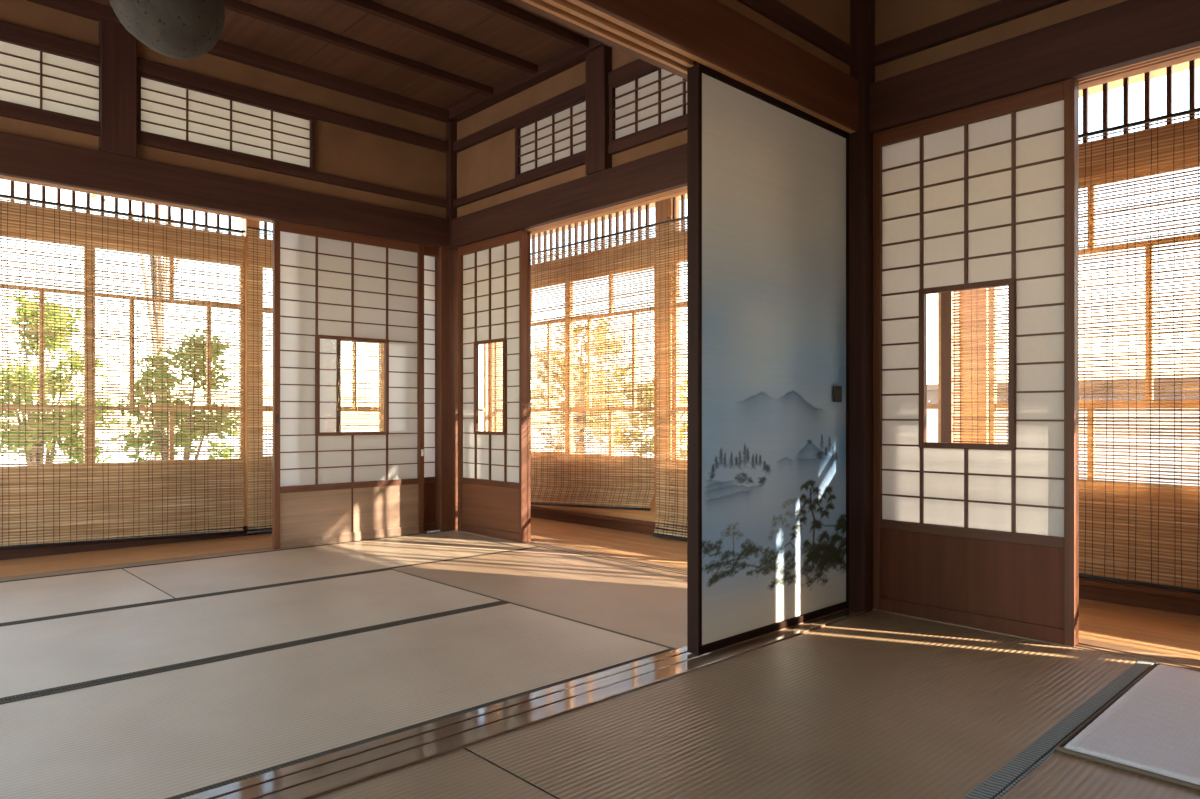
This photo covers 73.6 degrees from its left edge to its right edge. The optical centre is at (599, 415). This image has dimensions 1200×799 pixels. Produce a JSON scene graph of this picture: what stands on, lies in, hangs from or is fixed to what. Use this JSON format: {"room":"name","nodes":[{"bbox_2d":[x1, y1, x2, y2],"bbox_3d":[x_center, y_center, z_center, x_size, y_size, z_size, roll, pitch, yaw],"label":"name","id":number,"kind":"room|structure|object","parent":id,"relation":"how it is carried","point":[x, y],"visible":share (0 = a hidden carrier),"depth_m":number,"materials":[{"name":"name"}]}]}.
{"room":"traditional dwelling","nodes":[
{"label":"traditional dwelling","id":0,"kind":"room"},
{"bbox_2d":[0,0,445,218],"bbox_3d":[-2.251,-1.514,3.825,3.680,0.860,0.040,0,0,-43],"label":"wall","id":1,"kind":"structure","parent":0,"point":[341,151],"depth_m":4.46,"materials":[{"name":"paint"}]},
{"bbox_2d":[0,35,99,124],"bbox_3d":[-2.653,-1.491,3.417,0.943,0.302,0.044,0,0,-43],"label":"window","id":2,"kind":"structure","parent":1,"relation":"in","point":[33,77],"depth_m":3.58,"materials":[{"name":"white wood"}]},
{"bbox_2d":[0,20,447,152],"bbox_3d":[-2.264,-1.672,3.773,3.590,0.063,0.038,0,0,-43],"label":"beam","id":3,"kind":"structure","parent":1,"relation":"attached to","point":[7,29],"depth_m":4.11,"materials":[{"name":"brown wood"}]},
{"bbox_2d":[0,104,447,207],"bbox_3d":[-2.264,-1.320,3.773,3.590,0.045,0.038,0,0,-43],"label":"beam","id":4,"kind":"structure","parent":1,"relation":"attached to","point":[7,111],"depth_m":4.08,"materials":[{"name":"brown wood"}]},
{"bbox_2d":[0,132,448,247],"bbox_3d":[-2.256,-1.130,3.764,3.590,0.178,0.042,0,0,-43],"label":"beam","id":5,"kind":"structure","parent":1,"relation":"attached to","point":[23,157],"depth_m":4.00,"materials":[{"name":"brown wood"}]},
{"bbox_2d":[99,18,136,157],"bbox_3d":[-2.265,-1.532,3.763,0.145,0.625,0.072,0,0,-43],"label":"post","id":6,"kind":"object","parent":5,"relation":"on","point":[118,47],"visible":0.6,"depth_m":3.73,"materials":[{"name":"brown wood"}]},
{"bbox_2d":[137,71,315,171],"bbox_3d":[-1.901,-1.491,4.125,0.881,0.302,0.044,0,0,-43],"label":"window","id":7,"kind":"structure","parent":1,"relation":"in","point":[168,109],"depth_m":4.09,"materials":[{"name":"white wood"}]},
{"bbox_2d":[26,0,454,122],"bbox_3d":[-2.234,-1.857,3.763,3.620,0.055,0.075,0,0,-43],"label":"ceiling beam","id":8,"kind":"structure","parent":1,"relation":"attached to","point":[88,9],"depth_m":4.27,"materials":[{"name":"brown wood"}]},
{"bbox_3d":[-2.287,-1.085,3.819,3.620,0.059,0.080,0,0,-43],"label":"beam","id":9,"kind":"structure","parent":1,"relation":"attached to","visible":0},
{"bbox_2d":[0,177,271,222],"bbox_3d":[-2.305,-1.067,3.838,3.620,0.048,0.028,0,0,-43],"label":"track","id":10,"kind":"object","parent":9,"relation":"attached to","point":[3,178],"visible":0.08,"depth_m":3.87,"materials":[{"name":"brown wood"}]},
{"bbox_2d":[0,176,271,220],"bbox_3d":[-2.282,-1.067,3.814,3.620,0.048,0.014,0,0,-43],"label":"track","id":11,"kind":"object","parent":9,"relation":"attached to","point":[0,176],"visible":0.08,"depth_m":3.83,"materials":[{"name":"brown wood"}]},
{"bbox_2d":[0,175,437,247],"bbox_3d":[-2.264,-1.067,3.795,3.620,0.048,0.014,0,0,-43],"label":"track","id":12,"kind":"object","parent":9,"relation":"attached to","point":[0,175],"visible":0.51,"depth_m":3.83,"materials":[{"name":"brown wood"}]},
{"bbox_2d":[90,0,590,109],"bbox_3d":[-1.333,-1.894,2.849,3.677,0.020,2.720,0,0,-43],"label":"ceiling","id":13,"kind":"structure","parent":0,"point":[464,18],"depth_m":4.05,"materials":[{"name":"brown wood"}]},
{"bbox_2d":[109,0,224,59],"bbox_3d":[-1.478,-1.555,2.731,0.361,0.648,0.365,0,0,-43],"label":"pendant lamp","id":14,"kind":"object","parent":13,"relation":"hanging from","point":[177,29],"visible":1,"depth_m":2.65,"materials":[{"name":"grey stone"}]},
{"bbox_2d":[223,0,492,95],"bbox_3d":[-1.903,-1.863,3.411,3.620,0.042,0.036,0,0,-43],"label":"batten","id":15,"kind":"object","parent":13,"relation":"attached to","point":[237,6],"visible":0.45,"depth_m":4.01,"materials":[{"name":"brown wood"}]},
{"bbox_2d":[334,0,537,73],"bbox_3d":[-1.626,-1.863,3.116,3.620,0.042,0.036,0,0,-43],"label":"batten","id":16,"kind":"object","parent":13,"relation":"attached to","point":[370,7],"visible":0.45,"depth_m":3.90,"materials":[{"name":"brown wood"}]},
{"bbox_2d":[467,0,588,48],"bbox_3d":[-1.348,-1.863,2.821,3.620,0.042,0.036,0,0,-43],"label":"batten","id":17,"kind":"object","parent":13,"relation":"attached to","point":[497,6],"visible":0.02,"depth_m":3.78,"materials":[{"name":"brown wood"}]},
{"bbox_2d":[0,517,1199,659],"bbox_3d":[-0.240,0.743,2.051,4.780,0.046,6.739,0,0,-43],"label":"floor","id":18,"kind":"structure","parent":0,"point":[1167,632],"depth_m":3.98,"materials":[{"name":"brown wood"}]},
{"bbox_2d":[0,523,271,559],"bbox_3d":[-2.525,0.713,4.474,4.770,0.105,0.080,0,0,-43],"label":"sill","id":19,"kind":"structure","parent":18,"relation":"on","point":[24,552],"depth_m":4.30,"materials":[{"name":"brown wood"}]},
{"bbox_2d":[0,231,89,544],"bbox_3d":[-3.034,-0.134,3.989,0.844,1.600,0.030,0,0,-43],"label":"window","id":20,"kind":"structure","parent":19,"relation":"on","point":[0,231],"depth_m":4.14,"materials":[{"name":"brown wood"}]},
{"bbox_2d":[90,242,244,539],"bbox_3d":[-2.434,-0.134,4.552,0.798,1.600,0.030,0,0,-43],"label":"window","id":21,"kind":"structure","parent":19,"relation":"on","point":[243,262],"depth_m":4.54,"materials":[{"name":"brown wood"}]},
{"bbox_2d":[0,194,245,548],"bbox_3d":[-2.820,-0.213,4.112,1.925,1.822,0.045,0,0,-43],"label":"bamboo blind","id":22,"kind":"object","parent":21,"relation":"attached to","point":[8,412],"visible":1,"depth_m":4.30,"materials":[{"name":"brown wicker"}]},
{"bbox_2d":[260,262,383,522],"bbox_3d":[-1.779,-0.134,5.168,0.832,1.600,0.030,0,0,-43],"label":"window","id":23,"kind":"structure","parent":19,"relation":"on","point":[260,262],"depth_m":4.92,"materials":[{"name":"brown wood"}]},
{"bbox_2d":[246,225,383,533],"bbox_3d":[-1.553,-0.222,5.268,1.506,1.848,0.045,0,0,-43],"label":"bamboo blind","id":24,"kind":"object","parent":23,"relation":"attached to","point":[379,372],"visible":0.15,"depth_m":4.81,"materials":[{"name":"beige wicker"}]},
{"bbox_2d":[479,344,487,430],"bbox_3d":[-1.162,-0.134,5.748,0.858,1.600,0.030,0,0,-43],"label":"window","id":25,"kind":"structure","parent":19,"relation":"on","point":[485,410],"depth_m":6.02,"materials":[{"name":"brown wood"}]},
{"bbox_2d":[242,219,259,534],"bbox_3d":[-2.116,-0.474,4.858,0.082,2.420,0.080,0,0,-43],"label":"post","id":26,"kind":"object","parent":18,"relation":"on","point":[245,222],"visible":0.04,"depth_m":4.82,"materials":[{"name":"brown wood"}]},
{"bbox_2d":[0,200,271,263],"bbox_3d":[-2.524,-1.004,4.473,4.770,0.140,0.062,0,0,-43],"label":"beam","id":27,"kind":"structure","parent":26,"relation":"attached to","point":[244,239],"depth_m":4.36,"materials":[{"name":"brown wood"}]},
{"bbox_2d":[10,181,230,232],"bbox_3d":[-3.082,-1.359,3.941,2.428,0.570,0.023,0,0,-43],"label":"window","id":28,"kind":"structure","parent":27,"relation":"on","point":[11,182],"depth_m":4.40,"materials":[{"name":"red wood"}]},
{"bbox_2d":[264,222,266,238],"bbox_3d":[-1.465,-1.359,5.462,1.688,0.570,0.023,0,0,-43],"label":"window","id":29,"kind":"structure","parent":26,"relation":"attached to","point":[265,223],"depth_m":4.90,"materials":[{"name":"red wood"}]},
{"bbox_2d":[488,342,500,431],"bbox_3d":[-0.810,-0.474,6.080,0.090,2.420,0.090,0,0,-43],"label":"post","id":30,"kind":"object","parent":18,"relation":"on","point":[490,367],"visible":0.04,"depth_m":6.03,"materials":[{"name":"brown wood"}]},
{"bbox_2d":[655,196,679,535],"bbox_3d":[0.403,-0.474,4.798,0.080,2.420,0.127,0,0,-43],"label":"post","id":31,"kind":"object","parent":18,"relation":"on","point":[663,208],"visible":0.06,"depth_m":4.77,"materials":[{"name":"brown wood"}]},
{"bbox_2d":[531,509,1199,615],"bbox_3d":[1.544,0.713,3.585,0.080,0.105,6.930,0,0,-43],"label":"sill","id":32,"kind":"structure","parent":18,"relation":"on","point":[1164,603],"depth_m":3.10,"materials":[{"name":"red wood"}]},
{"bbox_2d":[495,279,567,510],"bbox_3d":[-0.498,-0.134,5.749,0.030,1.600,0.839,0,0,-43],"label":"window","id":33,"kind":"structure","parent":32,"relation":"on","point":[545,458],"depth_m":5.58,"materials":[{"name":"brown wood"}]},
{"bbox_2d":[568,261,654,521],"bbox_3d":[0.072,-0.134,5.142,0.030,1.600,0.823,0,0,-43],"label":"window","id":34,"kind":"structure","parent":32,"relation":"on","point":[641,515],"depth_m":5.13,"materials":[{"name":"brown wood"}]},
{"bbox_2d":[492,222,655,510],"bbox_3d":[-0.247,-0.263,5.367,0.090,1.812,1.670,0,0,-43],"label":"bamboo blind","id":35,"kind":"object","parent":34,"relation":"attached to","point":[543,422],"visible":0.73,"depth_m":5.16,"materials":[{"name":"brown wicker"}]},
{"bbox_2d":[673,257,686,525],"bbox_3d":[0.716,-0.134,4.458,0.030,1.600,0.796,0,0,-43],"label":"window","id":36,"kind":"structure","parent":32,"relation":"on","point":[683,257],"depth_m":4.72,"materials":[{"name":"brown wood"}]},
{"bbox_2d":[653,216,686,540],"bbox_3d":[0.849,-0.225,4.201,0.065,1.878,1.520,0,0,-43],"label":"bamboo blind","id":37,"kind":"object","parent":36,"relation":"attached to","point":[667,454],"visible":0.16,"depth_m":4.66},
{"bbox_2d":[927,293,940,441],"bbox_3d":[1.265,-0.134,3.874,0.030,1.600,0.803,0,0,-43],"label":"window","id":38,"kind":"structure","parent":32,"relation":"on","point":[929,406],"depth_m":3.58,"materials":[{"name":"brown wood"}]},
{"bbox_2d":[988,159,1199,593],"bbox_3d":[1.937,-0.134,3.160,0.030,1.600,0.772,0,0,-43],"label":"window","id":39,"kind":"structure","parent":32,"relation":"on","point":[1188,162],"depth_m":3.04,"materials":[{"name":"brown wood"}]},
{"bbox_2d":[951,285,1007,443],"bbox_3d":[1.622,-0.210,3.412,0.045,0.655,0.230,0,0,-43],"label":"bamboo blind","id":40,"kind":"object","parent":39,"relation":"attached to","point":[996,418],"depth_m":3.40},
{"bbox_2d":[1079,107,1199,593],"bbox_3d":[2.013,-0.231,2.996,0.045,1.726,0.380,0,0,-43],"label":"bamboo blind","id":41,"kind":"object","parent":39,"relation":"attached to","point":[1113,433],"depth_m":2.98,"materials":[{"name":"brown wicker"}]},
{"bbox_2d":[531,506,1199,600],"bbox_3d":[1.528,0.651,3.522,0.030,0.020,6.860,0,0,-43],"label":"sill","id":42,"kind":"structure","parent":18,"relation":"on","point":[1154,591],"depth_m":3.08,"materials":[{"name":"red wood"}]},
{"bbox_2d":[941,292,959,442],"bbox_3d":[1.558,-0.474,3.563,0.090,2.420,0.048,0,0,-43],"label":"post","id":43,"kind":"object","parent":18,"relation":"on","point":[947,386],"visible":0.08,"depth_m":3.53,"materials":[{"name":"red wood"}]},
{"bbox_2d":[717,0,849,74],"bbox_3d":[-0.385,-1.519,1.775,3.590,0.770,0.065,0,0,-43],"label":"wall partition","id":44,"kind":"structure","parent":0,"point":[833,16],"depth_m":2.81,"materials":[{"name":"paint"}]},
{"bbox_2d":[507,0,686,78],"bbox_3d":[-0.435,-1.136,1.807,3.561,0.187,0.028,0,0,-43],"label":"beam","id":45,"kind":"structure","parent":44,"relation":"attached to","point":[520,3],"depth_m":2.20,"materials":[{"name":"red wood"}]},
{"bbox_2d":[580,0,858,131],"bbox_3d":[-0.354,-1.136,1.721,3.561,0.187,0.014,0,0,-43],"label":"beam","id":46,"kind":"structure","parent":44,"relation":"attached to","point":[712,31],"depth_m":2.47,"materials":[{"name":"red wood"}]},
{"bbox_2d":[687,61,848,654],"bbox_3d":[0.593,-0.173,2.686,0.866,1.768,0.048,0,0,-43],"label":"door","id":47,"kind":"structure","parent":44,"relation":"in","point":[768,178],"depth_m":2.61,"materials":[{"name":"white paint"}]},
{"bbox_2d":[737,0,852,65],"bbox_3d":[-0.368,-1.324,1.736,3.561,0.070,0.013,0,0,-43],"label":"beam","id":48,"kind":"structure","parent":44,"relation":"attached to","point":[776,11],"depth_m":2.73,"materials":[{"name":"brown wood"}]},
{"bbox_3d":[-0.392,-1.095,1.761,3.561,0.072,0.098,0,0,-43],"label":"beam","id":49,"kind":"structure","parent":44,"relation":"attached to","visible":0},
{"bbox_2d":[521,0,686,73],"bbox_3d":[-0.421,-1.056,1.792,3.561,0.030,0.014,0,0,-43],"label":"track","id":50,"kind":"object","parent":49,"relation":"attached to","point":[540,4],"depth_m":2.19,"materials":[{"name":"brown wood"}]},
{"bbox_2d":[542,0,693,67],"bbox_3d":[-0.396,-1.056,1.765,3.561,0.030,0.018,0,0,-43],"label":"track","id":51,"kind":"object","parent":49,"relation":"attached to","point":[571,8],"depth_m":2.18,"materials":[{"name":"brown wood"}]},
{"bbox_2d":[566,0,854,132],"bbox_3d":[-0.366,-1.056,1.733,3.561,0.030,0.021,0,0,-43],"label":"track","id":52,"kind":"object","parent":49,"relation":"attached to","point":[579,3],"visible":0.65,"depth_m":2.35,"materials":[{"name":"brown wood"}]},
{"bbox_2d":[457,0,1127,217],"bbox_3d":[1.219,-1.514,2.792,0.040,0.860,6.220,0,0,-43],"label":"wall","id":53,"kind":"structure","parent":0,"point":[491,162],"depth_m":3.85,"materials":[{"name":"paint"}]},
{"bbox_2d":[527,232,530,541],"bbox_3d":[-0.409,-0.163,4.547,0.022,1.757,0.025,0,0,-43],"label":"door frame","id":54,"kind":"structure","parent":53,"relation":"attached to","point":[529,233],"depth_m":4.54,"materials":[{"name":"red wood"}]},
{"bbox_2d":[447,38,613,122],"bbox_3d":[-0.029,-1.857,4.035,0.075,0.055,2.660,0,0,-43],"label":"crown molding","id":55,"kind":"structure","parent":53,"relation":"attached to","point":[575,55],"depth_m":4.42,"materials":[{"name":"brown wood"}]},
{"bbox_2d":[515,95,585,177],"bbox_3d":[-0.247,-1.491,4.319,0.044,0.302,0.639,0,0,-43],"label":"window","id":56,"kind":"structure","parent":53,"relation":"in","point":[554,136],"depth_m":4.32,"materials":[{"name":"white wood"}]},
{"bbox_2d":[454,59,653,152],"bbox_3d":[0.023,-1.672,4.021,0.038,0.063,2.690,0,0,-43],"label":"beam","id":57,"kind":"structure","parent":53,"relation":"attached to","point":[505,125],"depth_m":4.37,"materials":[{"name":"brown wood"}]},
{"bbox_2d":[452,143,686,248],"bbox_3d":[0.014,-1.130,4.013,0.042,0.178,2.690,0,0,-43],"label":"beam","id":58,"kind":"structure","parent":53,"relation":"attached to","point":[666,170],"depth_m":4.10,"materials":[{"name":"brown wood"}]},
{"bbox_2d":[586,45,611,174],"bbox_3d":[0.000,-1.532,4.035,0.072,0.625,0.140,0,0,-43],"label":"post","id":59,"kind":"object","parent":58,"relation":"on","point":[598,61],"visible":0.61,"depth_m":4.00,"materials":[{"name":"brown wood"}]},
{"bbox_2d":[454,117,686,207],"bbox_3d":[0.023,-1.320,4.021,0.038,0.045,2.690,0,0,-43],"label":"beam","id":60,"kind":"structure","parent":53,"relation":"attached to","point":[678,126],"depth_m":4.20,"materials":[{"name":"brown wood"}]},
{"bbox_2d":[609,65,686,144],"bbox_3d":[0.283,-1.491,3.755,0.044,0.302,0.653,0,0,-43],"label":"window","id":61,"kind":"structure","parent":53,"relation":"in","point":[653,97],"depth_m":3.83,"materials":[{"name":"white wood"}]},
{"bbox_2d":[871,0,1069,66],"bbox_3d":[2.164,-1.327,1.745,0.038,0.066,3.400,0,0,-43],"label":"beam","id":62,"kind":"structure","parent":53,"relation":"attached to","point":[1002,11],"depth_m":2.73,"materials":[{"name":"brown wood"}]},
{"bbox_2d":[869,0,1199,133],"bbox_3d":[2.155,-1.130,1.737,0.042,0.178,3.400,0,0,-43],"label":"beam","id":63,"kind":"structure","parent":53,"relation":"attached to","point":[1129,32],"depth_m":2.52,"materials":[{"name":"brown wood"}]},
{"bbox_3d":[0.055,-1.085,4.073,0.100,0.059,2.720,0,0,-43],"label":"beam","id":64,"kind":"structure","parent":53,"relation":"attached to","visible":0},
{"bbox_2d":[525,186,686,230],"bbox_3d":[0.024,-1.067,4.043,0.014,0.048,2.720,0,0,-43],"label":"track","id":65,"kind":"object","parent":64,"relation":"attached to","point":[685,186],"visible":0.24,"depth_m":4.00,"materials":[{"name":"brown wood"}]},
{"bbox_2d":[528,187,686,231],"bbox_3d":[0.043,-1.067,4.061,0.014,0.048,2.720,0,0,-43],"label":"track","id":66,"kind":"object","parent":64,"relation":"attached to","point":[677,190],"visible":0.04,"depth_m":4.04,"materials":[{"name":"brown wood"}]},
{"bbox_2d":[529,189,686,234],"bbox_3d":[0.074,-1.067,4.090,0.048,0.048,2.720,0,0,-43],"label":"track","id":67,"kind":"object","parent":64,"relation":"attached to","point":[682,192],"visible":0.04,"depth_m":4.10,"materials":[{"name":"brown wood"}]},
{"bbox_3d":[2.207,-1.085,1.785,0.100,0.059,3.400,0,0,-43],"label":"beam","id":68,"kind":"structure","parent":53,"relation":"attached to","visible":0},
{"bbox_2d":[1077,46,1199,79],"bbox_3d":[2.175,-1.067,1.756,0.014,0.048,3.400,0,0,-43],"label":"track","id":69,"kind":"object","parent":68,"relation":"attached to","point":[1198,46],"depth_m":2.37,"materials":[{"name":"brown wood"}]},
{"bbox_2d":[1079,51,1199,89],"bbox_3d":[2.226,-1.067,1.803,0.048,0.048,3.400,0,0,-43],"label":"track","id":70,"kind":"object","parent":68,"relation":"attached to","point":[1195,55],"depth_m":2.42,"materials":[{"name":"brown wood"}]},
{"bbox_2d":[1079,47,1199,82],"bbox_3d":[2.194,-1.067,1.774,0.014,0.048,3.400,0,0,-43],"label":"track","id":71,"kind":"object","parent":68,"relation":"attached to","point":[1196,49],"depth_m":2.39,"materials":[{"name":"brown wood"}]},
{"bbox_2d":[531,58,1199,238],"bbox_3d":[3.248,-1.774,2.079,1.940,0.180,14.000,0,0,-43],"label":"ceiling","id":72,"kind":"structure","parent":0,"point":[1184,66],"depth_m":4.09,"materials":[{"name":"brown wood"}]},
{"bbox_3d":[-0.153,0.897,1.423,4.045,0.238,6.305,0,0,-43],"label":"floor","id":73,"kind":"structure","parent":0,"visible":0},
{"bbox_2d":[0,568,175,624],"bbox_3d":[-2.606,0.743,2.830,1.795,0.056,0.881,0,0,-43],"label":"mat","id":74,"kind":"object","parent":73,"relation":"on","point":[28,599],"visible":0.73,"depth_m":3.21,"materials":[{"name":"beige wicker"}]},
{"bbox_2d":[0,531,426,581],"bbox_3d":[-2.280,0.740,3.812,3.620,0.052,0.100,0,0,-43],"label":"sill","id":75,"kind":"structure","parent":73,"relation":"on","point":[121,566],"depth_m":3.87,"materials":[{"name":"brown wood"}]},
{"bbox_2d":[272,220,426,549],"bbox_3d":[-1.399,-0.175,4.570,0.908,1.776,0.063,0,0,-43],"label":"screen","id":76,"kind":"object","parent":75,"relation":"on","point":[328,487],"visible":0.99,"depth_m":4.53,"materials":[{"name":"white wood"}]},
{"bbox_2d":[320,246,436,531],"bbox_3d":[-1.336,-0.175,4.701,0.914,1.776,0.031,0,0,-43],"label":"screen","id":77,"kind":"object","parent":75,"relation":"on","point":[330,349],"visible":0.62,"depth_m":4.95,"materials":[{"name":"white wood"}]},
{"bbox_2d":[0,569,504,700],"bbox_3d":[-1.325,0.743,2.802,1.783,0.056,0.906,0,0,-43],"label":"mat","id":78,"kind":"object","parent":73,"relation":"on","point":[44,655],"visible":0.73,"depth_m":2.72,"materials":[{"name":"beige wicker"}]},
{"bbox_2d":[122,530,538,598],"bbox_3d":[-1.287,0.743,4.070,1.815,0.056,0.881,0,0,-43],"label":"mat","id":79,"kind":"object","parent":73,"relation":"on","point":[221,574],"visible":0.59,"depth_m":3.91,"materials":[{"name":"beige wicker"}]},
{"bbox_2d":[0,602,674,798],"bbox_3d":[-0.714,0.743,2.153,1.783,0.056,0.869,0,0,-43],"label":"mat","id":80,"kind":"object","parent":73,"relation":"on","point":[178,732],"visible":0.73,"depth_m":2.00,"materials":[{"name":"beige wicker"}]},
{"bbox_2d":[313,748,555,798],"bbox_3d":[-0.648,0.743,0.799,1.785,0.056,0.870,0,0,-43],"label":"mat","id":81,"kind":"object","parent":73,"relation":"on","point":[458,774],"visible":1,"depth_m":1.56,"materials":[{"name":"beige wicker"}]},
{"bbox_2d":[181,608,864,798],"bbox_3d":[-0.386,0.739,1.754,3.561,0.054,0.157,0,0,-43],"label":"door track","id":82,"kind":"structure","parent":73,"relation":"on","point":[322,775],"depth_m":1.84,"materials":[{"name":"brown wood"}]},
{"bbox_2d":[391,547,686,649],"bbox_3d":[-0.042,0.743,3.409,0.908,0.056,1.778,0,0,-43],"label":"mat","id":83,"kind":"object","parent":73,"relation":"on","point":[647,604],"visible":0.48,"depth_m":3.34,"materials":[{"name":"beige wicker"}]},
{"bbox_2d":[454,529,686,573],"bbox_3d":[0.043,0.740,4.075,0.125,0.052,2.700,0,0,-43],"label":"sill","id":84,"kind":"structure","parent":73,"relation":"on","point":[631,560],"depth_m":4.09,"materials":[{"name":"brown wood"}]},
{"bbox_2d":[437,247,457,530],"bbox_3d":[-0.951,-0.153,5.052,0.185,1.777,0.114,0,0,-43],"label":"post","id":85,"kind":"object","parent":84,"relation":"on","point":[447,258],"visible":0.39,"depth_m":4.98,"materials":[{"name":"red wood"}]},
{"bbox_2d":[446,121,457,249],"bbox_3d":[-0.927,-1.443,5.024,0.068,0.803,0.068,0,0,-43],"label":"post","id":86,"kind":"object","parent":85,"relation":"on","point":[451,127],"visible":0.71,"depth_m":4.99,"materials":[{"name":"brown wood"}]},
{"bbox_2d":[458,230,527,541],"bbox_3d":[-0.646,-0.175,4.748,0.046,1.776,0.643,0,0,-43],"label":"screen","id":87,"kind":"object","parent":84,"relation":"on","point":[493,272],"visible":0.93,"depth_m":4.70,"materials":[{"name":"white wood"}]},
{"bbox_2d":[465,610,1153,798],"bbox_3d":[0.656,0.743,2.026,1.785,0.056,0.870,0,0,-43],"label":"mat","id":88,"kind":"object","parent":73,"relation":"on","point":[873,704],"visible":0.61,"depth_m":1.88,"materials":[{"name":"beige wicker"}]},
{"bbox_2d":[849,0,874,612],"bbox_3d":[0.972,-0.574,3.011,0.139,2.620,0.122,0,0,-43],"label":"post","id":89,"kind":"object","parent":73,"relation":"on","point":[862,12],"visible":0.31,"depth_m":2.94,"materials":[{"name":"brown wood"}]},
{"bbox_2d":[872,609,1199,671],"bbox_3d":[1.893,0.740,2.108,0.125,0.052,2.500,0,0,-43],"label":"sill","id":90,"kind":"structure","parent":73,"relation":"on","point":[1084,644],"depth_m":2.42,"materials":[{"name":"brown wood"}]},
{"bbox_2d":[873,78,1078,645],"bbox_3d":[1.251,-0.175,2.731,0.046,1.776,0.667,0,0,-43],"label":"screen","id":91,"kind":"object","parent":90,"relation":"on","point":[985,195],"visible":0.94,"depth_m":2.68,"materials":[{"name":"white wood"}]},
{"bbox_2d":[994,663,1199,798],"bbox_3d":[1.257,0.743,1.387,1.785,0.056,0.876,0,0,-43],"label":"mat","id":92,"kind":"object","parent":73,"relation":"on","point":[1058,775],"visible":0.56,"depth_m":1.56,"materials":[{"name":"beige wicker"}]},
{"bbox_2d":[1055,664,1199,790],"bbox_3d":[1.532,0.708,1.726,0.843,0.016,0.748,0,0,-43],"label":"floor cushion","id":93,"kind":"object","parent":92,"relation":"on","point":[1151,728],"visible":1,"depth_m":1.79,"materials":[{"name":"white fabric"}]},
{"bbox_3d":[2.327,-0.464,-0.503,4.620,2.960,0.100,0,0,-43],"label":"wall","id":94,"kind":"structure","parent":0,"visible":0},
{"bbox_2d":[531,117,1199,283],"bbox_3d":[1.543,-1.004,3.584,0.062,0.140,6.930,0,0,-43],"label":"beam","id":95,"kind":"structure","parent":94,"relation":"attached to","point":[1190,122],"depth_m":3.11,"materials":[{"name":"brown wood"}]},
{"bbox_2d":[532,204,648,263],"bbox_3d":[-0.233,-1.359,5.464,0.023,0.570,1.632,0,0,-43],"label":"window","id":96,"kind":"structure","parent":95,"relation":"on","point":[646,205],"depth_m":5.24,"materials":[{"name":"red wood"}]},
{"bbox_2d":[673,194,684,231],"bbox_3d":[0.988,-1.359,4.166,0.023,0.570,1.608,0,0,-43],"label":"window","id":97,"kind":"structure","parent":95,"relation":"on","point":[682,196],"depth_m":4.69,"materials":[{"name":"red wood"}]},
{"bbox_3d":[1.542,-1.337,3.583,0.046,0.045,6.930,0,0,-43],"label":"beam","id":98,"kind":"structure","parent":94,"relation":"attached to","visible":0},
{"bbox_2d":[1083,60,1194,142],"bbox_3d":[2.729,-1.359,2.316,0.023,0.570,3.058,0,0,-43],"label":"window","id":99,"kind":"structure","parent":98,"relation":"attached to","point":[1191,63],"depth_m":3.02,"materials":[{"name":"red wood"}]},
{"label":"outside","id":100,"kind":"structure","parent":0,"visible":0},
{"bbox_2d":[0,427,686,465],"bbox_3d":[3.149,1.266,22.576,90.000,0.100,100.000,0,0,-43],"label":"ground","id":101,"kind":"structure","parent":100,"point":[480,429],"depth_m":30.50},
{"bbox_2d":[0,290,123,465],"bbox_3d":[-6.305,-0.107,9.134,1.510,2.654,1.481,0,0,-43],"label":"shrub","id":102,"kind":"object","parent":101,"relation":"on","point":[21,290],"visible":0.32,"depth_m":8.95,"materials":[{"name":"green plant"}]},
{"bbox_2d":[66,190,236,459],"bbox_3d":[-6.084,-2.152,11.208,2.712,6.738,2.392,0,0,-18],"label":"tree","id":103,"kind":"object","parent":101,"relation":"on","point":[149,210],"visible":0.02,"depth_m":10.97,"materials":[{"name":"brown plant"}]},
{"bbox_2d":[110,328,238,461],"bbox_3d":[-3.743,0.210,7.133,1.060,2.020,0.958,0,0,-43],"label":"shrub","id":104,"kind":"object","parent":101,"relation":"on","point":[196,328],"visible":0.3,"depth_m":7.08,"materials":[{"name":"green plant"}]},
{"bbox_2d":[531,318,645,453],"bbox_3d":[-0.232,0.005,9.253,1.441,2.428,1.456,0,0,-40],"label":"tree","id":105,"kind":"object","parent":101,"relation":"on","point":[600,318],"visible":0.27,"depth_m":9.14,"materials":[{"name":"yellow plant"}]},
{"bbox_2d":[619,379,686,455],"bbox_3d":[0.674,0.415,7.981,0.957,1.611,0.862,0,0,-13],"label":"tree","id":106,"kind":"object","parent":101,"relation":"on","point":[646,379],"visible":0.1,"depth_m":7.95,"materials":[{"name":"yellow plant"}]},
{"bbox_2d":[960,289,987,443],"bbox_3d":[1.763,-0.244,3.812,0.030,2.920,0.160,0,0,-43],"label":"post","id":107,"kind":"object","parent":101,"relation":"on","point":[978,323],"visible":0.03,"depth_m":3.78,"materials":[{"name":"brown wood"}]},
{"bbox_2d":[927,376,1199,485],"bbox_3d":[7.165,0.396,8.089,0.600,1.640,8.390,0,0,-43],"label":"wall","id":108,"kind":"structure","parent":101,"relation":"on","point":[932,389],"depth_m":9.13,"materials":[{"name":"paint"}]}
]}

